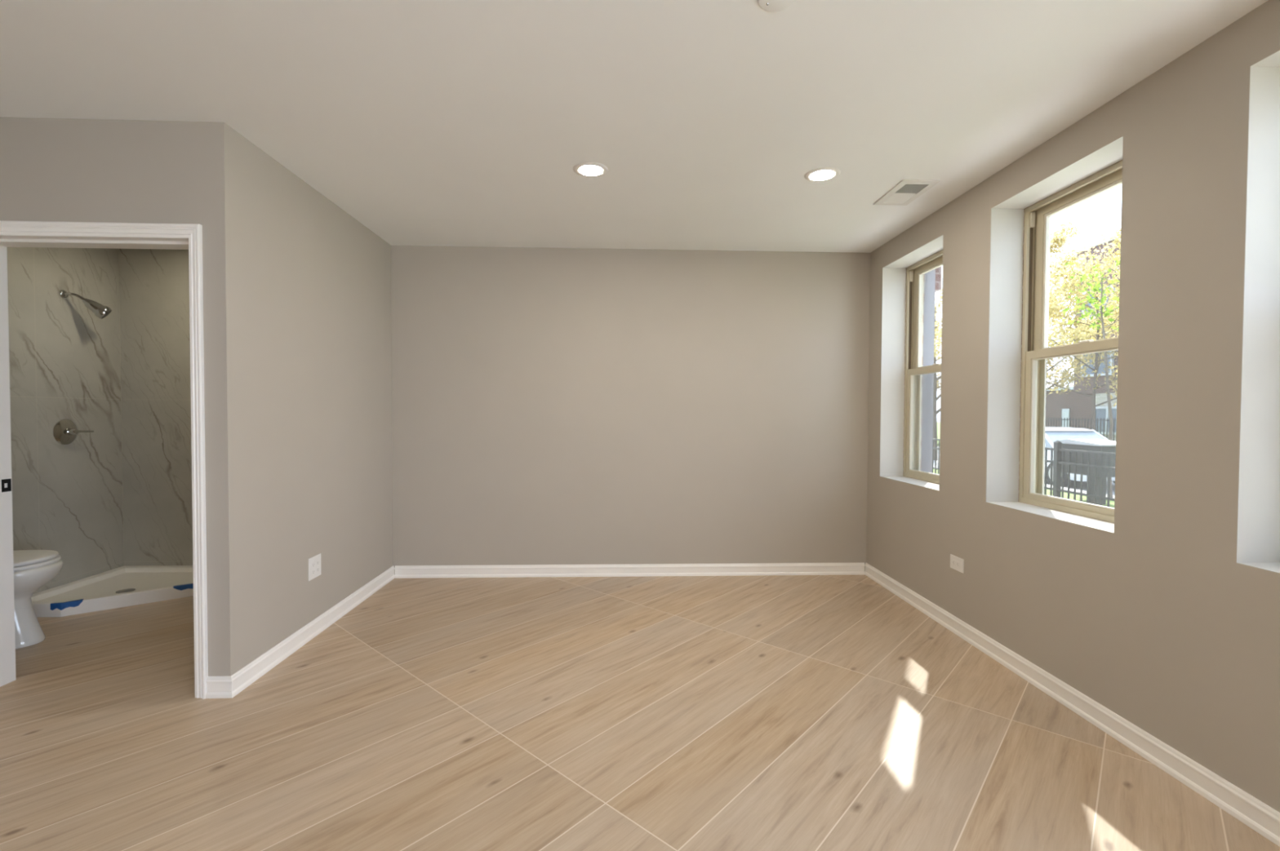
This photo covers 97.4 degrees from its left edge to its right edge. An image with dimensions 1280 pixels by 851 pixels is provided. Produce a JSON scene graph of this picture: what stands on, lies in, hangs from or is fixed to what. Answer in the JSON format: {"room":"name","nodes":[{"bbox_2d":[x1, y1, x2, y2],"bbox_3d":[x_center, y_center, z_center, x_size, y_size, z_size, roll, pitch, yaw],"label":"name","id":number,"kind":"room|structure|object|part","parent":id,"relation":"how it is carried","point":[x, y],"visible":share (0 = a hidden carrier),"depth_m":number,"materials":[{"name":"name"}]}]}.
{"room":"empty bedroom","nodes":[
{"label":"empty bedroom","id":0,"kind":"room"},
{"bbox_2d":[6,247,124,594],"bbox_3d":[-3.843,-0.086,3.371,0.120,2.440,1.763,0,1,-2],"label":"wall","id":1,"kind":"structure","parent":0,"point":[64,358],"depth_m":3.72,"materials":[{"name":"stone"}]},
{"bbox_2d":[53,418,93,444],"bbox_3d":[-3.763,0.041,3.740,0.070,0.170,0.208,0,1,-2],"label":"shower valve","id":2,"kind":"object","parent":1,"relation":"attached to","point":[65,432],"visible":1,"depth_m":3.70,"materials":[{"name":"silver metal"}]},
{"bbox_3d":[-3.741,0.040,3.783,0.020,0.020,0.124,0,1,0],"label":"lever","id":3,"kind":"part","parent":2,"relation":"part of","materials":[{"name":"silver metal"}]},
{"bbox_2d":[58,289,111,319],"bbox_3d":[-3.690,-0.806,3.747,0.252,0.176,0.092,-1,2,-36],"label":"shower","id":4,"kind":"object","parent":1,"relation":"attached to","point":[100,311],"visible":1,"depth_m":3.75,"materials":[{"name":"silver metal"}]},
{"bbox_3d":[-3.732,-0.851,3.720,0.107,0.053,0.026,0,1,-27],"label":"arm","id":5,"kind":"part","parent":4,"relation":"part of","materials":[{"name":"silver metal"}]},
{"bbox_2d":[0,116,195,223],"bbox_3d":[-3.286,-0.062,2.421,2.821,2.441,0.180,0,1,-2],"label":"wall","id":6,"kind":"structure","parent":0,"point":[54,170],"depth_m":2.35,"materials":[{"name":"beige paint"}]},
{"bbox_2d":[0,220,208,699],"bbox_3d":[-2.367,0.157,2.451,1.033,2.008,0.201,0,1,-2],"label":"door frame","id":7,"kind":"structure","parent":6,"relation":"in","point":[188,237],"depth_m":2.39,"materials":[{"name":"white paint"}]},
{"bbox_3d":[-2.829,0.268,2.512,0.002,0.056,0.038,0,1,-2],"label":"strike plate","id":8,"kind":"part","parent":7,"relation":"part of","materials":[{"name":"black metal"}]},
{"bbox_2d":[118,248,192,566],"bbox_3d":[-2.880,-0.101,4.231,1.871,2.440,0.120,0,1,-2],"label":"wall","id":9,"kind":"structure","parent":0,"point":[154,284],"depth_m":4.14,"materials":[{"name":"stone"}]},
{"bbox_2d":[194,121,392,676],"bbox_3d":[-1.850,-0.077,3.358,0.120,2.440,1.943,0,1,-2],"label":"wall","id":10,"kind":"structure","parent":0,"point":[297,301],"depth_m":2.79,"materials":[{"name":"beige paint"}]},
{"bbox_2d":[205,565,394,698],"bbox_3d":[-1.831,1.101,3.277,0.113,0.088,1.758,0,1,-2],"label":"baseboard","id":11,"kind":"structure","parent":10,"relation":"attached to","point":[217,687],"depth_m":2.82,"materials":[{"name":"white paint"}]},
{"bbox_2d":[308,553,321,581],"bbox_3d":[-1.778,0.775,3.079,0.008,0.120,0.124,0,1,-2],"label":"wall outlet","id":12,"kind":"object","parent":10,"relation":"attached to","point":[314,563],"visible":1,"depth_m":3.07,"materials":[{"name":"white plastic"}]},
{"bbox_2d":[311,561,315,574],"bbox_3d":[-1.775,0.775,3.056,0.002,0.066,0.033,0,1,-2],"label":"receptacle","id":13,"kind":"object","parent":12,"relation":"attached to","point":[313,562],"depth_m":3.06,"materials":[{"name":"white plastic"}]},
{"bbox_2d":[315,560,319,573],"bbox_3d":[-1.776,0.774,3.102,0.002,0.066,0.033,0,1,-2],"label":"receptacle","id":14,"kind":"object","parent":12,"relation":"attached to","point":[317,561],"depth_m":3.10,"materials":[{"name":"white plastic"}]},
{"bbox_2d":[391,245,870,575],"bbox_3d":[0.038,-0.091,4.303,3.727,2.440,0.201,0,1,-2],"label":"wall","id":15,"kind":"structure","parent":0,"point":[550,406],"depth_m":4.20,"materials":[{"name":"beige paint"}]},
{"bbox_2d":[394,563,865,578],"bbox_3d":[-0.049,1.087,4.217,3.522,0.088,0.016,0,1,-2],"label":"baseboard","id":16,"kind":"structure","parent":15,"relation":"attached to","point":[770,569],"depth_m":4.21,"materials":[{"name":"white paint"}]},
{"bbox_2d":[0,0,1267,253],"bbox_3d":[-1.313,-1.305,0.420,7.000,0.150,7.800,0,1,-2],"label":"ceiling","id":17,"kind":"structure","parent":0,"point":[426,122],"depth_m":2.13,"materials":[{"name":"paint"}]},
{"bbox_2d":[573,161,608,177],"bbox_3d":[-0.246,-1.275,2.810,0.175,0.007,0.175,0,1,-2],"label":"recessed light","id":18,"kind":"object","parent":17,"relation":"in","point":[587,169],"visible":1,"depth_m":2.79,"materials":[{"name":"white plastic"}]},
{"bbox_2d":[757,0,795,11],"bbox_3d":[0.402,-1.245,1.635,0.119,0.010,0.119,0,1,-2],"label":"cover plate","id":19,"kind":"object","parent":17,"relation":"attached to","point":[768,5],"visible":1,"depth_m":1.66,"materials":[{"name":"paint"}]},
{"bbox_2d":[804,167,840,182],"bbox_3d":[0.925,-1.272,2.855,0.175,0.007,0.175,0,1,-2],"label":"recessed light","id":20,"kind":"object","parent":17,"relation":"in","point":[821,174],"visible":1,"depth_m":2.84,"materials":[{"name":"white plastic"}]},
{"bbox_2d":[873,179,940,205],"bbox_3d":[1.453,-1.275,3.086,0.195,0.007,0.340,0,1,-2],"label":"ceiling vent","id":21,"kind":"object","parent":17,"relation":"in","point":[906,191],"visible":1,"depth_m":3.06,"materials":[{"name":"white metal"}]},
{"bbox_2d":[0,575,1279,850],"bbox_3d":[-1.323,1.269,0.478,7.000,0.120,7.800,0,1,-2],"label":"floor","id":22,"kind":"structure","parent":0,"point":[759,713],"depth_m":2.12,"materials":[{"name":"brown wood"}]},
{"bbox_2d":[13,550,62,648],"bbox_3d":[-3.431,0.760,2.942,0.667,0.770,0.416,0,1,-2],"label":"toilet","id":23,"kind":"object","parent":22,"relation":"on","point":[33,569],"visible":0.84,"depth_m":2.93,"materials":[{"name":"white ceramic"}]},
{"bbox_3d":[-3.347,0.703,2.944,0.444,0.020,0.360,0,1,-2],"label":"lid","id":24,"kind":"part","parent":23,"relation":"part of","materials":[{"name":"white plastic"}]},
{"bbox_3d":[-3.337,0.725,2.945,0.443,0.018,0.366,0,1,-2],"label":"seat","id":25,"kind":"part","parent":23,"relation":"part of","materials":[{"name":"white plastic"}]},
{"bbox_2d":[31,565,193,617],"bbox_3d":[-3.306,1.088,3.760,0.989,0.080,0.839,0,1,-2],"label":"shower tray","id":26,"kind":"object","parent":22,"relation":"on","point":[123,586],"visible":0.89,"depth_m":3.68,"materials":[{"name":"white plastic"}]},
{"bbox_2d":[50,599,83,610],"bbox_3d":[-3.426,1.076,3.362,0.142,0.041,0.041,-1,2,-37],"label":"tape","id":27,"kind":"object","parent":26,"relation":"attached to","point":[61,606],"visible":1,"depth_m":3.35,"materials":[{"name":"blue plastic"}]},
{"bbox_2d":[173,583,193,591],"bbox_3d":[-2.978,1.067,3.719,0.165,0.035,0.029,-1,2,-39],"label":"tape","id":28,"kind":"object","parent":26,"relation":"attached to","point":[190,586],"visible":0.71,"depth_m":3.69,"materials":[{"name":"blue plastic"}]},
{"bbox_2d":[902,160,1121,523],"bbox_3d":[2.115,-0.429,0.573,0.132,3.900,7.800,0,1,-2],"label":"window frame","id":29,"kind":"structure","parent":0,"point":[1121,160],"depth_m":2.90,"materials":[{"name":"white paint"}]},
{"bbox_2d":[903,250,942,484],"bbox_3d":[1.989,-0.374,3.692,0.121,1.501,0.753,0,1,-2],"label":"window","id":30,"kind":"structure","parent":29,"relation":"in","point":[917,273],"depth_m":4.01,"materials":[{"name":"beige plastic"}]},
{"bbox_3d":[1.952,-0.014,3.699,0.004,0.681,0.635,0,1,-2],"label":"pane","id":31,"kind":"part","parent":30,"relation":"part of","materials":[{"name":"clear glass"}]},
{"bbox_3d":[2.023,-0.010,3.702,0.010,0.749,0.728,0,1,-2],"label":"screen frame","id":32,"kind":"part","parent":30,"relation":"part of","materials":[{"name":"plastic"}]},
{"bbox_3d":[1.952,-0.016,3.699,0.036,0.757,0.708,0,1,-2],"label":"sash","id":33,"kind":"part","parent":30,"relation":"part of","materials":[{"name":"beige plastic"}]},
{"bbox_3d":[1.991,-0.732,3.684,0.004,0.677,0.604,0,1,-2],"label":"pane","id":34,"kind":"part","parent":30,"relation":"part of","materials":[{"name":"clear glass"}]},
{"bbox_3d":[1.992,-0.734,3.684,0.037,0.754,0.729,0,1,-2],"label":"sash","id":35,"kind":"part","parent":30,"relation":"part of","materials":[{"name":"beige plastic"}]},
{"bbox_2d":[1018,160,1122,523],"bbox_3d":[2.034,-0.347,2.518,0.121,1.501,0.748,0,1,-2],"label":"window","id":36,"kind":"structure","parent":29,"relation":"in","point":[1035,353],"depth_m":2.83,"materials":[{"name":"beige plastic"}]},
{"bbox_3d":[2.068,0.016,2.527,0.010,0.749,0.723,0,1,-2],"label":"screen frame","id":37,"kind":"part","parent":36,"relation":"part of","materials":[{"name":"plastic"}]},
{"bbox_3d":[1.997,0.010,2.525,0.036,0.757,0.703,0,1,-2],"label":"sash","id":38,"kind":"part","parent":36,"relation":"part of","materials":[{"name":"beige plastic"}]},
{"bbox_3d":[2.038,-0.707,2.510,0.037,0.754,0.724,0,1,-2],"label":"sash","id":39,"kind":"part","parent":36,"relation":"part of","materials":[{"name":"beige plastic"}]},
{"bbox_2d":[866,0,1279,813],"bbox_3d":[1.961,0.000,0.576,0.172,2.440,7.399,0,1,-2],"label":"wall","id":40,"kind":"structure","parent":0,"point":[1165,615],"depth_m":2.00,"materials":[{"name":"beige paint"}]},
{"bbox_2d":[950,554,964,573],"bbox_3d":[1.769,0.772,3.142,0.008,0.078,0.122,0,1,-2],"label":"wall outlet","id":41,"kind":"object","parent":40,"relation":"attached to","point":[957,563],"visible":1,"depth_m":3.13,"materials":[{"name":"white plastic"}]},
{"bbox_2d":[952,559,959,568],"bbox_3d":[1.766,0.772,3.142,0.002,0.033,0.066,0,1,-2],"label":"receptacle","id":42,"kind":"object","parent":41,"relation":"attached to","point":[956,562],"depth_m":3.14,"materials":[{"name":"white plastic"}]},
{"bbox_2d":[864,563,1279,847],"bbox_3d":[1.862,1.175,0.609,0.016,0.088,7.379,0,1,-2],"label":"baseboard","id":43,"kind":"structure","parent":40,"relation":"attached to","point":[1262,819],"depth_m":2.12,"materials":[{"name":"white paint"}]},
{"label":"outside","id":44,"kind":"structure","parent":0,"visible":0},
{"bbox_2d":[937,422,940,446],"bbox_3d":[52.445,0.715,41.087,71.999,1.200,102.000,0,1,-2],"label":"lawn","id":45,"kind":"structure","parent":44,"point":[938,423],"depth_m":51.61,"materials":[{"name":"green plant"}]},
{"bbox_2d":[1045,386,1092,429],"bbox_3d":[26.647,-0.638,35.453,6.200,3.150,15.400,0,1,-2],"label":"building","id":46,"kind":"structure","parent":45,"relation":"on","point":[1070,405],"depth_m":31.28,"materials":[{"name":"brown brick"}]},
{"bbox_3d":[23.764,-0.008,31.401,0.068,1.850,0.500,0,1,-2],"label":"door","id":47,"kind":"part","parent":46,"relation":"part of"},
{"bbox_2d":[1045,417,1116,440],"bbox_3d":[19.468,0.475,21.786,0.040,1.480,10.000,0,1,-2],"label":"fence","id":48,"kind":"object","parent":45,"relation":"on","point":[1048,419],"visible":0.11,"depth_m":24.59,"materials":[{"name":"black metal"}]},
{"bbox_3d":[19.471,-0.185,21.771,0.040,0.040,10.000,0,1,-2],"label":"rail","id":49,"kind":"part","parent":48,"relation":"part of","materials":[{"name":"black metal"}]},
{"bbox_2d":[1072,231,1120,441],"bbox_3d":[25.802,-3.464,18.139,9.250,9.670,18.600,0,1,-2],"label":"brick building","id":50,"kind":"structure","parent":45,"relation":"on","point":[1102,411],"depth_m":25.59,"materials":[{"name":"beige brick"}]},
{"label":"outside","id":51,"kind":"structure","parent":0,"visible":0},
{"bbox_2d":[934,266,941,292],"bbox_3d":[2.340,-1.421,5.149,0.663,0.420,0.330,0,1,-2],"label":"building","id":52,"kind":"structure","parent":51,"point":[938,271],"depth_m":5.00,"materials":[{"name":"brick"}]},
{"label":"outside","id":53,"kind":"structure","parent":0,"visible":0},
{"bbox_2d":[933,466,1114,498],"bbox_3d":[8.457,1.283,24.381,1.599,0.260,72.000,0,1,-2],"label":"sidewalk","id":54,"kind":"structure","parent":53,"point":[1047,486],"depth_m":12.43,"materials":[{"name":"concrete"}]},
{"bbox_2d":[1057,244,1119,497],"bbox_3d":[9.359,-1.045,11.420,1.421,5.109,1.689,1,1,30],"label":"street tree","id":55,"kind":"object","parent":54,"relation":"on","point":[1091,300],"visible":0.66,"depth_m":11.36,"materials":[{"name":"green plant"}]},
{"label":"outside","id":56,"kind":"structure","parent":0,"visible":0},
{"bbox_2d":[933,446,1115,496],"bbox_3d":[13.153,1.418,24.566,7.799,0.220,72.000,0,1,-2],"label":"street","id":57,"kind":"structure","parent":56,"point":[1072,483],"depth_m":14.43,"materials":[{"name":"grey asphalt"}]},
{"bbox_2d":[933,288,942,460],"bbox_3d":[11.600,-2.090,22.177,3.750,6.931,3.773,1,2,33],"label":"tree","id":58,"kind":"object","parent":57,"relation":"on","point":[938,332],"visible":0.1,"depth_m":21.97,"materials":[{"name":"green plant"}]},
{"bbox_2d":[1044,426,1115,487],"bbox_3d":[11.209,0.775,15.407,2.100,1.460,4.560,0,1,-2],"label":"car","id":59,"kind":"object","parent":57,"relation":"on","point":[1052,433],"visible":0.14,"depth_m":14.53,"materials":[{"name":"white paint"}]},
{"bbox_3d":[11.199,0.319,15.691,1.700,0.500,3.230,0,1,-2],"label":"cabin glass","id":60,"kind":"part","parent":59,"relation":"part of","materials":[{"name":"glass"}]},
{"bbox_2d":[1046,220,1115,394],"bbox_3d":[16.606,-3.472,23.351,5.704,9.484,4.655,1,1,26],"label":"street tree","id":61,"kind":"object","parent":57,"relation":"on","point":[1059,240],"visible":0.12,"depth_m":22.77,"materials":[{"name":"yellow plant"}]},
{"bbox_2d":[1046,217,1120,431],"bbox_3d":[15.131,-2.599,18.921,5.704,8.027,5.486,-1,2,-36],"label":"street tree","id":62,"kind":"object","parent":57,"relation":"on","point":[1103,266],"visible":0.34,"depth_m":18.89,"materials":[{"name":"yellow plant"}]},
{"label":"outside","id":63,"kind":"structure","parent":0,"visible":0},
{"bbox_2d":[933,469,1114,507],"bbox_3d":[4.461,1.061,24.221,6.399,0.680,72.000,0,1,-2],"label":"lawn","id":64,"kind":"structure","parent":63,"point":[1065,495],"depth_m":8.53,"materials":[{"name":"green plant"}]},
{"bbox_2d":[932,438,1115,506],"bbox_3d":[6.105,0.610,10.260,0.071,0.880,8.800,0,1,-2],"label":"iron fence","id":65,"kind":"object","parent":64,"relation":"on","point":[1055,455],"visible":0.14,"depth_m":8.11,"materials":[{"name":"metal"}]},
{"bbox_3d":[6.105,0.500,10.258,0.030,0.032,8.800,0,1,-2],"label":"rail","id":66,"kind":"part","parent":65,"relation":"part of","materials":[{"name":"black metal"}]},
{"bbox_3d":[6.104,0.910,10.267,0.030,0.032,8.800,0,1,-2],"label":"rail","id":67,"kind":"part","parent":65,"relation":"part of","materials":[{"name":"black metal"}]},
{"bbox_3d":[6.106,0.315,10.254,0.030,0.032,8.800,0,1,-2],"label":"rail","id":68,"kind":"part","parent":65,"relation":"part of","materials":[{"name":"black metal"}]},
{"bbox_3d":[6.179,0.653,8.332,0.071,0.880,0.071,0,1,-2],"label":"post","id":69,"kind":"part","parent":65,"relation":"part of","materials":[{"name":"black metal"}]},
{"bbox_2d":[1052,439,1115,505],"bbox_3d":[6.566,0.651,8.162,0.520,0.895,0.870,0,1,-2],"label":"box","id":70,"kind":"object","parent":64,"relation":"on","point":[1086,445],"visible":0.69,"depth_m":7.92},
{"bbox_3d":[6.568,0.239,8.153,0.520,0.070,0.870,0,1,-2],"label":"lid","id":71,"kind":"part","parent":70,"relation":"part of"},
{"bbox_3d":[6.425,0.909,7.907,0.140,0.390,0.140,0,1,-2],"label":"post","id":72,"kind":"part","parent":70,"relation":"part of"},
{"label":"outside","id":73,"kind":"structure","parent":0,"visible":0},
{"bbox_3d":[2.766,0.705,24.147,2.995,0.019,72.000,0,1,-2],"label":"patio","id":74,"kind":"object","parent":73,"visible":0},
{"bbox_2d":[920,269,935,473],"bbox_3d":[2.110,-0.500,4.155,0.084,3.320,0.070,0,1,-2],"label":"porch post","id":75,"kind":"object","parent":74,"relation":"on","point":[929,300],"visible":0.21,"depth_m":4.12,"materials":[{"name":"white wood"}]}
]}

